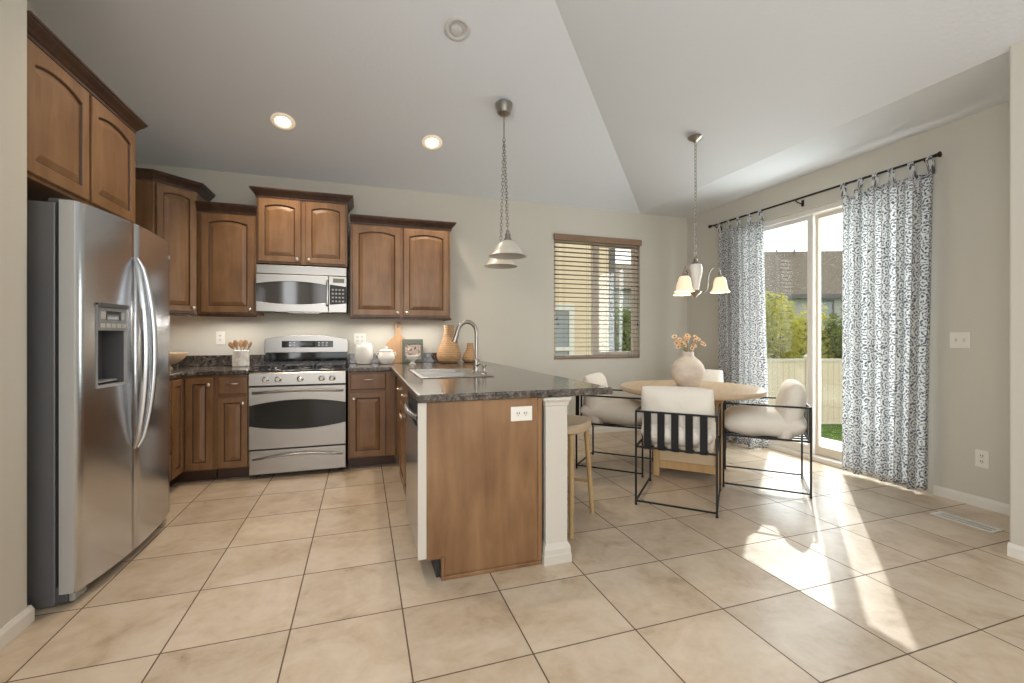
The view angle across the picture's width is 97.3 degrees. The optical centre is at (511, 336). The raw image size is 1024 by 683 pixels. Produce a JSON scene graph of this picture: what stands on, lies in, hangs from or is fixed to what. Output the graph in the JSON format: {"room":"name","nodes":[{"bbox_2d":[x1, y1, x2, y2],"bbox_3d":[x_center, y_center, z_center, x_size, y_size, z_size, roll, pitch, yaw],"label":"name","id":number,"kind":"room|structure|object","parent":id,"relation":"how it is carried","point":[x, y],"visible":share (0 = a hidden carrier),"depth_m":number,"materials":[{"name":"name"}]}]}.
{"room":"kitchen with dining area","nodes":[
{"label":"kitchen with dining area","id":0,"kind":"room"},
{"bbox_2d":[0,0,26,627],"bbox_3d":[-1.326,-0.903,-1.177,0.617,4.200,6.235,0,0,-18],"label":"wall","id":1,"kind":"structure","parent":0,"point":[13,13],"depth_m":1.79,"materials":[{"name":"beige paint"}]},
{"bbox_2d":[0,605,34,649],"bbox_3d":[-1.077,1.161,-1.087,0.113,0.072,6.248,0,0,-18],"label":"baseboard","id":2,"kind":"structure","parent":1,"relation":"attached to","point":[14,627],"depth_m":1.80,"materials":[{"name":"white wood"}]},
{"bbox_2d":[27,1,136,167],"bbox_3d":[-3.031,-0.903,2.814,0.100,4.200,2.655,0,0,-18],"label":"wall","id":3,"kind":"structure","parent":0,"point":[29,7],"depth_m":2.78,"materials":[{"name":"beige paint"}]},
{"bbox_2d":[27,10,147,223],"bbox_3d":[-2.477,-1.022,2.298,0.623,0.675,1.081,0,0,-18],"label":"upper cabinet","id":4,"kind":"object","parent":3,"relation":"attached to","point":[81,145],"visible":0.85,"depth_m":2.22,"materials":[{"name":"brown wood"}]},
{"bbox_2d":[137,163,686,447],"bbox_3d":[-0.538,-0.237,5.115,6.283,2.868,0.140,0,0,-18],"label":"wall","id":5,"kind":"structure","parent":0,"point":[512,310],"depth_m":5.18,"materials":[{"name":"beige paint"}]},
{"bbox_2d":[135,167,215,315],"bbox_3d":[-3.013,-0.757,3.896,0.614,1.168,0.611,0,0,-18],"label":"upper cabinet","id":6,"kind":"object","parent":5,"relation":"attached to","point":[170,212],"visible":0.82,"depth_m":3.81,"materials":[{"name":"brown wood"}]},
{"bbox_2d":[171,355,264,366],"bbox_3d":[-2.693,0.232,3.603,1.036,0.102,1.369,0,0,-18],"label":"backsplash","id":7,"kind":"structure","parent":5,"relation":"attached to","point":[190,360],"depth_m":4.25,"materials":[{"name":"stone"}]},
{"bbox_2d":[216,332,224,344],"bbox_3d":[-2.779,0.019,4.292,0.074,0.125,0.008,0,0,-18],"label":"outlet","id":8,"kind":"object","parent":5,"relation":"attached to","point":[220,336],"visible":1,"depth_m":4.29,"materials":[{"name":"white plastic"}]},
{"bbox_2d":[195,200,263,316],"bbox_3d":[-2.589,-0.675,4.161,0.462,1.005,0.375,0,0,-18],"label":"upper cabinet","id":9,"kind":"object","parent":5,"relation":"attached to","point":[227,238],"visible":0.96,"depth_m":4.02,"materials":[{"name":"brown wood"}]},
{"bbox_2d":[249,186,353,271],"bbox_3d":[-1.995,-1.004,4.346,0.880,0.678,0.398,0,0,-18],"label":"upper cabinet","id":10,"kind":"object","parent":5,"relation":"attached to","point":[309,231],"visible":0.99,"depth_m":4.20,"materials":[{"name":"brown wood"}]},
{"bbox_2d":[256,264,347,313],"bbox_3d":[-1.985,-0.432,4.318,0.760,0.426,0.458,0,0,-18],"label":"microwave","id":11,"kind":"object","parent":10,"relation":"attached to","point":[279,288],"visible":1,"depth_m":4.15,"materials":[{"name":"grey metal"}]},
{"bbox_2d":[354,333,365,344],"bbox_3d":[-1.583,0.032,4.689,0.118,0.118,0.008,0,0,-18],"label":"outlet","id":12,"kind":"object","parent":5,"relation":"attached to","point":[358,338],"visible":0.97,"depth_m":4.69,"materials":[{"name":"white plastic"}]},
{"bbox_2d":[349,353,437,363],"bbox_3d":[-1.199,0.232,4.810,1.015,0.102,0.021,0,0,-18],"label":"backsplash","id":13,"kind":"structure","parent":5,"relation":"attached to","point":[427,357],"depth_m":4.88,"materials":[{"name":"stone"}]},
{"bbox_2d":[350,214,456,320],"bbox_3d":[-1.119,-0.668,4.650,1.032,1.005,0.375,0,0,-18],"label":"upper cabinet","id":14,"kind":"object","parent":5,"relation":"attached to","point":[398,272],"visible":1,"depth_m":4.49,"materials":[{"name":"brown wood"}]},
{"bbox_2d":[554,240,636,357],"bbox_3d":[1.044,-0.461,5.652,1.195,1.485,0.060,0,0,-18],"label":"window","id":15,"kind":"structure","parent":5,"relation":"in","point":[595,352],"depth_m":5.64,"materials":[{"name":"beige plastic"}]},
{"bbox_2d":[554,233,641,358],"bbox_3d":[1.067,-0.473,5.583,1.219,1.504,0.074,0,0,-18],"label":"window blind","id":16,"kind":"object","parent":15,"relation":"attached to","point":[562,237],"visible":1,"depth_m":5.58,"materials":[{"name":"brown wood"}]},
{"bbox_2d":[574,425,640,434],"bbox_3d":[1.014,1.161,5.551,2.754,0.072,0.013,0,0,-18],"label":"baseboard","id":17,"kind":"structure","parent":5,"relation":"attached to","point":[606,428],"depth_m":5.61,"materials":[{"name":"white"}]},
{"bbox_2d":[0,430,1023,682],"bbox_3d":[0.846,1.257,0.955,6.283,0.120,8.910,0,0,-18],"label":"floor","id":18,"kind":"structure","parent":0,"point":[311,576],"depth_m":2.11,"materials":[{"name":"tile"}]},
{"bbox_2d":[27,198,169,608],"bbox_3d":[-2.346,0.291,2.375,0.820,1.812,0.950,0,0,-17],"label":"refrigerator","id":19,"kind":"object","parent":18,"relation":"on","point":[98,281],"visible":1,"depth_m":2.08,"materials":[{"name":"grey metal"}]},
{"bbox_2d":[98,303,128,308],"bbox_3d":[-1.962,-0.148,2.221,0.012,0.020,0.208,0,0,-11],"label":"hood","id":20,"kind":"object","parent":19,"relation":"attached to","point":[100,305],"depth_m":2.21,"materials":[{"name":"plastic"}]},
{"bbox_2d":[170,381,170,480],"bbox_3d":[-2.749,0.759,3.105,0.615,0.873,0.419,0,0,-18],"label":"base cabinet","id":21,"kind":"object","parent":18,"relation":"on","point":[170,381],"visible":0.06,"depth_m":3.36,"materials":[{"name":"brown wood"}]},
{"bbox_2d":[170,375,217,485],"bbox_3d":[-2.882,0.759,3.772,0.784,0.873,0.929,0,0,-18],"label":"base cabinet","id":22,"kind":"object","parent":18,"relation":"on","point":[192,401],"visible":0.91,"depth_m":3.65,"materials":[{"name":"brown wood"}]},
{"bbox_2d":[170,355,264,378],"bbox_3d":[-2.693,0.252,3.603,1.036,0.141,1.369,0,0,-18],"label":"countertop","id":23,"kind":"structure","parent":22,"relation":"on","point":[191,365],"depth_m":4.17,"materials":[{"name":"stone"}]},
{"bbox_2d":[170,352,187,368],"bbox_3d":[-3.007,0.214,3.852,0.384,0.137,0.384,0,0,-18],"label":"wooden bowl","id":24,"kind":"object","parent":23,"relation":"on","point":[175,357],"visible":0.33,"depth_m":3.84,"materials":[{"name":"brown wood"}]},
{"bbox_2d":[232,350,249,366],"bbox_3d":[-2.526,0.206,4.196,0.140,0.152,0.140,0,0,-18],"label":"utensil crock","id":25,"kind":"object","parent":23,"relation":"on","point":[240,358],"visible":0.99,"depth_m":4.14,"materials":[{"name":"ceramic"}]},
{"bbox_2d":[228,342,233,349],"bbox_3d":[-2.573,0.158,4.181,0.108,0.214,0.012,0,0,-18],"label":"wooden spoon","id":26,"kind":"object","parent":25,"relation":"in","point":[230,344],"visible":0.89,"depth_m":4.17,"materials":[{"name":"brown wood"}]},
{"bbox_2d":[233,340,237,349],"bbox_3d":[-2.550,0.149,4.179,0.068,0.230,0.015,0,0,-32],"label":"wooden spatula","id":27,"kind":"object","parent":25,"relation":"in","point":[235,342],"visible":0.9,"depth_m":4.17,"materials":[{"name":"brown wood"}]},
{"bbox_2d":[238,340,242,349],"bbox_3d":[-2.529,0.149,4.203,0.050,0.229,0.024,0,0,-9],"label":"wooden spoon","id":28,"kind":"object","parent":25,"relation":"in","point":[240,342],"visible":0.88,"depth_m":4.20,"materials":[{"name":"brown wood"}]},
{"bbox_2d":[243,340,247,349],"bbox_3d":[-2.497,0.149,4.194,0.068,0.230,0.016,0,0,-2],"label":"wooden spoon","id":29,"kind":"object","parent":25,"relation":"in","point":[245,342],"visible":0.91,"depth_m":4.19,"materials":[{"name":"brown wood"}]},
{"bbox_2d":[215,374,249,478],"bbox_3d":[-2.422,0.759,4.032,0.250,0.873,0.724,0,0,-18],"label":"base cabinet","id":30,"kind":"object","parent":18,"relation":"on","point":[232,450],"visible":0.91,"depth_m":3.73,"materials":[{"name":"brown wood"}]},
{"bbox_2d":[249,335,347,476],"bbox_3d":[-1.922,0.593,4.149,0.756,1.207,0.760,0,0,-18],"label":"gas range","id":31,"kind":"object","parent":18,"relation":"on","point":[298,397],"visible":1,"depth_m":3.88,"materials":[{"name":"silver metal"}]},
{"bbox_2d":[250,365,347,372],"bbox_3d":[-1.925,0.301,4.158,0.748,0.020,0.612,0,0,-18],"label":"cooktop","id":32,"kind":"object","parent":31,"relation":"in","point":[320,368],"depth_m":3.93,"materials":[{"name":"black metal"}]},
{"bbox_2d":[299,342,312,344],"bbox_3d":[-2.036,0.077,4.451,0.120,0.030,0.001,0,0,-18],"label":"display","id":33,"kind":"object","parent":31,"relation":"on","point":[300,343],"depth_m":4.45,"materials":[{"name":"grey glass"}]},
{"bbox_2d":[348,371,394,467],"bbox_3d":[-1.369,0.759,4.383,0.410,0.873,0.724,0,0,-18],"label":"base cabinet","id":34,"kind":"object","parent":18,"relation":"on","point":[371,395],"visible":0.94,"depth_m":4.08,"materials":[{"name":"brown wood"}]},
{"bbox_2d":[404,391,440,577],"bbox_3d":[-0.278,0.760,2.569,0.643,0.871,0.633,0,0,-18],"label":"dishwasher","id":35,"kind":"object","parent":18,"relation":"on","point":[416,413],"visible":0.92,"depth_m":2.24,"materials":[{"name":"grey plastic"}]},
{"bbox_2d":[396,377,541,580],"bbox_3d":[-0.482,0.760,3.251,0.654,0.874,2.090,0,0,-18],"label":"base cabinet","id":36,"kind":"object","parent":18,"relation":"on","point":[484,467],"visible":0.81,"depth_m":2.28,"materials":[{"name":"brown wood"}]},
{"bbox_2d":[347,353,612,402],"bbox_3d":[-0.562,0.252,3.574,1.445,0.141,2.769,0,0,-18],"label":"countertop","id":37,"kind":"structure","parent":36,"relation":"on","point":[508,382],"depth_m":2.69,"materials":[{"name":"stone"}]},
{"bbox_2d":[354,343,372,363],"bbox_3d":[-1.498,0.174,4.559,0.184,0.216,0.184,0,0,-18],"label":"ceramic canister","id":38,"kind":"object","parent":37,"relation":"on","point":[363,354],"visible":1,"depth_m":4.49,"materials":[{"name":"white ceramic"}]},
{"bbox_2d":[376,347,395,363],"bbox_3d":[-1.278,0.194,4.580,0.172,0.176,0.171,0,0,13],"label":"sugar bowl","id":39,"kind":"object","parent":37,"relation":"on","point":[385,356],"visible":0.99,"depth_m":4.52,"materials":[{"name":"white ceramic"}]},
{"bbox_2d":[386,322,404,362],"bbox_3d":[-1.203,0.064,4.766,0.264,0.436,0.067,0,0,-18],"label":"cutting board","id":40,"kind":"object","parent":37,"relation":"on","point":[395,344],"visible":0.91,"depth_m":4.75,"materials":[{"name":"brown wood"}]},
{"bbox_2d":[402,339,422,362],"bbox_3d":[-1.053,0.157,4.779,0.216,0.249,0.056,0,0,-18],"label":"picture frame","id":41,"kind":"object","parent":37,"relation":"on","point":[409,346],"visible":0.92,"depth_m":4.78,"materials":[{"name":"grey"}]},
{"bbox_2d":[405,344,420,358],"bbox_3d":[-1.052,0.167,4.777,0.164,0.160,0.004,0,-9,-18],"label":"print","id":42,"kind":"object","parent":41,"relation":"attached to","point":[410,349],"depth_m":4.78},
{"bbox_2d":[406,355,418,363],"bbox_3d":[-0.998,0.238,4.520,0.128,0.088,0.127,0,0,-18],"label":"footed bowl","id":43,"kind":"object","parent":37,"relation":"on","point":[412,358],"visible":0.99,"depth_m":4.49,"materials":[{"name":"white ceramic"}]},
{"bbox_2d":[437,325,460,362],"bbox_3d":[-0.666,0.083,4.767,0.262,0.398,0.262,0,0,-18],"label":"woven vase","id":44,"kind":"object","parent":37,"relation":"on","point":[448,351],"visible":0.94,"depth_m":4.68,"materials":[{"name":"brown wicker"}]},
{"bbox_2d":[410,368,493,378],"bbox_3d":[-0.487,0.367,3.436,0.510,0.181,0.780,0,0,-18],"label":"sink","id":45,"kind":"object","parent":37,"relation":"in","point":[459,372],"visible":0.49,"depth_m":3.43,"materials":[{"name":"white ceramic"}]},
{"bbox_2d":[481,364,486,373],"bbox_3d":[-0.201,0.240,3.267,0.044,0.072,0.044,0,0,-18],"label":"soap dispenser","id":46,"kind":"object","parent":45,"relation":"on","point":[483,365],"visible":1,"depth_m":3.26,"materials":[{"name":"silver metal"}]},
{"bbox_2d":[452,320,480,371],"bbox_3d":[-0.340,0.076,3.418,0.226,0.400,0.130,0,0,-18],"label":"kitchen faucet","id":47,"kind":"object","parent":37,"relation":"on","point":[476,361],"visible":1,"depth_m":3.45,"materials":[{"name":"silver metal"}]},
{"bbox_2d":[462,343,474,362],"bbox_3d":[-0.451,0.179,4.849,0.168,0.206,0.168,0,0,-18],"label":"woven vase","id":48,"kind":"object","parent":37,"relation":"on","point":[469,354],"visible":0.85,"depth_m":4.80,"materials":[{"name":"brown wicker"}]},
{"bbox_2d":[511,406,531,420],"bbox_3d":[0.050,0.402,2.335,0.118,0.075,0.008,0,0,-18],"label":"outlet","id":49,"kind":"object","parent":36,"relation":"attached to","point":[521,413],"visible":1,"depth_m":2.33,"materials":[{"name":"white plastic"}]},
{"bbox_2d":[515,411,520,416],"bbox_3d":[0.032,0.402,2.326,0.033,0.033,0.002,0,0,-18],"label":"socket","id":50,"kind":"object","parent":49,"relation":"attached to","point":[517,413],"depth_m":2.32,"materials":[{"name":"grey plastic"}]},
{"bbox_2d":[541,396,571,565],"bbox_3d":[0.218,0.760,2.441,0.158,0.874,0.158,0,0,-18],"label":"support post","id":51,"kind":"object","parent":18,"relation":"on","point":[556,549],"visible":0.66,"depth_m":2.38,"materials":[{"name":"beige paint"}]},
{"bbox_2d":[567,415,593,538],"bbox_3d":[0.350,0.869,2.905,0.290,0.658,0.460,0,0,27],"label":"counter stool","id":52,"kind":"object","parent":18,"relation":"on","point":[576,424],"visible":0.43,"depth_m":2.75,"materials":[{"name":"brown wood"}]},
{"bbox_2d":[575,372,652,477],"bbox_3d":[0.966,0.774,4.179,0.615,0.844,0.542,0,0,27],"label":"dining chair","id":53,"kind":"object","parent":18,"relation":"on","point":[608,410],"visible":0.73,"depth_m":4.02,"materials":[{"name":"white fabric"}]},
{"bbox_2d":[583,372,610,425],"bbox_3d":[0.810,0.585,4.257,0.198,0.472,0.488,-13,-6,26],"label":"cushion","id":54,"kind":"object","parent":53,"relation":"on","point":[594,407],"depth_m":4.04,"materials":[{"name":"beige fabric"}]},
{"bbox_2d":[581,398,641,425],"bbox_3d":[0.973,0.689,4.176,0.600,0.231,0.504,2,1,27],"label":"seat cushion","id":55,"kind":"object","parent":53,"relation":"on","point":[601,411],"depth_m":3.99,"materials":[{"name":"beige fabric"}]},
{"bbox_2d":[635,386,720,517],"bbox_3d":[1.248,0.774,3.347,0.542,0.844,0.615,0,0,27],"label":"dining chair","id":56,"kind":"object","parent":18,"relation":"on","point":[674,418],"visible":1,"depth_m":3.09,"materials":[{"name":"white fabric"}]},
{"bbox_2d":[641,386,714,452],"bbox_3d":[1.170,0.585,3.191,0.488,0.472,0.198,0,12,27],"label":"cushion","id":57,"kind":"object","parent":56,"relation":"on","point":[696,403],"depth_m":3.09,"materials":[{"name":"beige fabric"}]},
{"bbox_2d":[641,422,715,447],"bbox_3d":[1.251,0.689,3.354,0.504,0.231,0.600,0,-2,27],"label":"seat cushion","id":58,"kind":"object","parent":56,"relation":"on","point":[655,434],"depth_m":3.08,"materials":[{"name":"beige fabric"}]},
{"bbox_2d":[620,380,766,483],"bbox_3d":[1.578,0.822,3.998,1.200,0.749,1.200,0,0,27],"label":"dining table","id":59,"kind":"object","parent":18,"relation":"on","point":[723,391],"visible":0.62,"depth_m":3.77,"materials":[{"name":"brown wood"}]},
{"bbox_2d":[671,352,704,386],"bbox_3d":[1.557,0.292,3.991,0.282,0.308,0.282,0,0,-18],"label":"vase","id":60,"kind":"object","parent":59,"relation":"on","point":[687,370],"visible":0.94,"depth_m":3.90,"materials":[{"name":"beige ceramic"}]},
{"bbox_2d":[702,369,726,447],"bbox_3d":[1.912,0.774,4.657,0.542,0.844,0.615,0,0,27],"label":"dining chair","id":61,"kind":"object","parent":18,"relation":"on","point":[710,375],"visible":0.06,"depth_m":4.72,"materials":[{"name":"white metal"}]},
{"bbox_2d":[702,369,722,381],"bbox_3d":[1.990,0.585,4.813,0.488,0.472,0.198,0,-12,27],"label":"cushion","id":62,"kind":"object","parent":61,"relation":"on","point":[710,375],"depth_m":4.72,"materials":[{"name":"beige fabric"}]},
{"bbox_2d":[722,379,811,498],"bbox_3d":[2.056,0.774,3.686,0.615,0.844,0.542,0,0,27],"label":"dining chair","id":63,"kind":"object","parent":18,"relation":"on","point":[784,421],"visible":0.98,"depth_m":3.48,"materials":[{"name":"white fabric"}]},
{"bbox_2d":[724,405,806,436],"bbox_3d":[2.049,0.689,3.689,0.600,0.231,0.504,-2,-1,27],"label":"seat cushion","id":64,"kind":"object","parent":63,"relation":"on","point":[753,421],"depth_m":3.50,"materials":[{"name":"beige fabric"}]},
{"bbox_2d":[774,379,806,441],"bbox_3d":[2.212,0.585,3.608,0.198,0.472,0.488,13,6,26],"label":"cushion","id":65,"kind":"object","parent":63,"relation":"on","point":[789,423],"depth_m":3.41,"materials":[{"name":"beige fabric"}]},
{"bbox_2d":[930,511,1003,532],"bbox_3d":[2.918,1.194,2.900,0.116,0.006,0.320,0,0,-19],"label":"floor vent","id":66,"kind":"object","parent":18,"relation":"in","point":[981,526],"visible":1,"depth_m":2.88,"materials":[{"name":"white metal"}]},
{"bbox_2d":[27,0,1023,217],"bbox_3d":[0.952,-2.364,1.048,6.743,1.679,9.420,0,0,-18],"label":"ceiling","id":67,"kind":"structure","parent":0,"point":[607,97],"depth_m":3.39,"materials":[{"name":"white paint"}]},
{"bbox_2d":[270,113,294,129],"bbox_3d":[-1.933,-1.810,3.802,0.187,0.066,0.178,0,0,-23],"label":"recessed light","id":68,"kind":"object","parent":67,"relation":"in","point":[283,121],"visible":1,"depth_m":3.79,"materials":[{"name":"beige"}]},
{"bbox_2d":[422,135,441,149],"bbox_3d":[-0.747,-1.807,4.207,0.187,0.066,0.178,0,0,-23],"label":"recessed light","id":69,"kind":"object","parent":67,"relation":"in","point":[432,142],"visible":1,"depth_m":4.20,"materials":[{"name":"beige"}]},
{"bbox_2d":[444,16,470,40],"bbox_3d":[-0.385,-2.169,3.182,0.187,0.066,0.178,0,0,-23],"label":"smoke detector","id":70,"kind":"object","parent":67,"relation":"in","point":[456,28],"visible":1,"depth_m":3.17,"materials":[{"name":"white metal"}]},
{"bbox_2d":[484,99,526,268],"bbox_3d":[-0.068,-1.315,3.860,0.307,1.357,0.830,0,0,-8],"label":"pendant light","id":71,"kind":"object","parent":67,"relation":"hanging from","point":[507,250],"visible":1,"depth_m":3.79,"materials":[{"name":"silver metal"}]},
{"bbox_2d":[673,134,730,297],"bbox_3d":[1.603,-1.050,4.025,0.512,1.429,0.485,0,0,-18],"label":"chandelier","id":72,"kind":"object","parent":67,"relation":"hanging from","point":[687,284],"visible":1,"depth_m":3.95,"materials":[{"name":"white glass"}]},
{"bbox_2d":[687,101,1009,503],"bbox_3d":[2.947,-0.237,4.370,0.140,2.868,3.475,0,0,-18],"label":"wall","id":73,"kind":"structure","parent":0,"point":[969,408],"depth_m":3.28,"materials":[{"name":"beige paint"}]},
{"bbox_2d":[708,151,941,229],"bbox_3d":[2.804,-1.313,4.404,0.109,0.081,2.316,0,0,-18],"label":"curtain rod","id":74,"kind":"object","parent":73,"relation":"attached to","point":[939,154],"visible":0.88,"depth_m":4.13,"materials":[{"name":"brown metal"}]},
{"bbox_2d":[717,209,768,448],"bbox_3d":[2.507,-0.078,5.024,0.230,2.535,0.657,0,0,-18],"label":"curtain","id":75,"kind":"object","parent":74,"relation":"hanging from","point":[742,349],"visible":0.8,"depth_m":5.00,"materials":[{"name":"white fabric"}]},
{"bbox_2d":[840,155,935,490],"bbox_3d":[3.018,-0.087,3.660,0.128,2.516,0.674,0,0,-18],"label":"curtain","id":76,"kind":"object","parent":74,"relation":"hanging from","point":[887,227],"visible":1,"depth_m":3.62,"materials":[{"name":"white fabric"}]},
{"bbox_2d":[764,200,924,491],"bbox_3d":[2.949,-0.018,4.331,0.120,2.430,1.790,0,0,-18],"label":"door","id":77,"kind":"structure","parent":73,"relation":"in","point":[825,455],"depth_m":4.36,"materials":[{"name":"white plastic"}]},
{"bbox_2d":[950,332,969,347],"bbox_3d":[3.235,0.029,3.256,0.016,0.118,0.118,0,0,-18],"label":"light switch","id":78,"kind":"object","parent":73,"relation":"attached to","point":[957,339],"visible":1,"depth_m":3.25,"materials":[{"name":"white plastic"}]},
{"bbox_2d":[933,485,1009,515],"bbox_3d":[3.305,1.161,3.050,0.013,0.072,0.745,0,0,-18],"label":"baseboard","id":79,"kind":"structure","parent":73,"relation":"attached to","point":[1003,508],"depth_m":3.18,"materials":[{"name":"white wood"}]},
{"bbox_2d":[975,449,988,468],"bbox_3d":[3.277,0.857,3.140,0.008,0.120,0.074,0,0,-18],"label":"outlet","id":80,"kind":"object","parent":73,"relation":"attached to","point":[981,457],"visible":1,"depth_m":3.14,"materials":[{"name":"white plastic"}]},
{"bbox_2d":[1010,40,1023,546],"bbox_3d":[3.972,-0.212,0.089,0.895,2.818,5.295,0,0,-18],"label":"wall","id":81,"kind":"structure","parent":0,"point":[1017,49],"depth_m":2.43,"materials":[{"name":"beige paint"}]},
{"bbox_2d":[1007,542,1023,560],"bbox_3d":[3.541,1.161,-0.054,0.013,0.072,5.295,0,0,-18],"label":"baseboard","id":82,"kind":"structure","parent":81,"relation":"attached to","point":[1013,550],"depth_m":2.42,"materials":[{"name":"white wood"}]},
{"label":"outside","id":83,"kind":"structure","parent":0,"visible":0},
{"bbox_2d":[806,424,841,441],"bbox_3d":[9.054,2.497,23.122,85.000,0.200,85.000,0,0,-18],"label":"lawn","id":84,"kind":"structure","parent":83,"point":[830,431],"depth_m":11.32,"materials":[{"name":"green plant"}]},
{"bbox_2d":[556,243,614,354],"bbox_3d":[-1.919,-2.203,13.019,6.600,9.200,8.650,0,0,-18],"label":"house","id":85,"kind":"structure","parent":84,"relation":"on","point":[602,306],"depth_m":9.86,"materials":[{"name":"beige"}]},
{"bbox_2d":[615,301,630,351],"bbox_3d":[2.692,0.581,12.038,1.534,3.651,1.824,0,0,-18],"label":"tree","id":86,"kind":"object","parent":84,"relation":"on","point":[620,343],"visible":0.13,"depth_m":11.68,"materials":[{"name":"green plant"}]},
{"bbox_2d":[615,265,630,346],"bbox_3d":[5.893,-0.753,24.705,10.000,6.300,7.000,0,0,-18],"label":"house","id":87,"kind":"structure","parent":84,"relation":"on","point":[627,297],"depth_m":21.43,"materials":[{"name":"grey"}]},
{"bbox_2d":[765,290,806,358],"bbox_3d":[8.410,0.460,14.285,1.909,3.896,2.043,0,0,-18],"label":"shrub","id":88,"kind":"object","parent":84,"relation":"on","point":[773,317],"visible":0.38,"depth_m":13.77,"materials":[{"name":"green plant"}]},
{"bbox_2d":[764,249,841,352],"bbox_3d":[25.585,-2.153,34.559,18.000,9.100,11.100,0,0,4],"label":"house","id":89,"kind":"structure","parent":84,"relation":"on","point":[785,272],"depth_m":31.96,"materials":[{"name":"grey"}]},
{"bbox_2d":[767,354,841,423],"bbox_3d":[8.837,1.437,12.101,8.200,1.919,0.150,0,0,0],"label":"vinyl fence","id":90,"kind":"object","parent":84,"relation":"on","point":[778,370],"visible":0.05,"depth_m":12.09,"materials":[{"name":"beige plastic"}]},
{"bbox_2d":[784,303,836,358],"bbox_3d":[9.910,0.626,14.764,1.432,3.566,2.066,0,0,-6],"label":"shrub","id":91,"kind":"object","parent":84,"relation":"on","point":[823,350],"visible":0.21,"depth_m":14.38,"materials":[{"name":"green plant"}]},
{"bbox_2d":[792,435,841,450],"bbox_3d":[3.674,1.847,4.577,1.350,1.100,2.800,0,0,-18],"label":"deck","id":92,"kind":"object","parent":84,"relation":"on","point":[825,442],"depth_m":5.44,"materials":[{"name":"white"}]},
{"bbox_2d":[821,308,841,358],"bbox_3d":[10.393,0.777,13.920,1.574,3.263,1.746,0,0,-18],"label":"shrub","id":93,"kind":"object","parent":84,"relation":"on","point":[837,349],"visible":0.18,"depth_m":13.84,"materials":[{"name":"green plant"}]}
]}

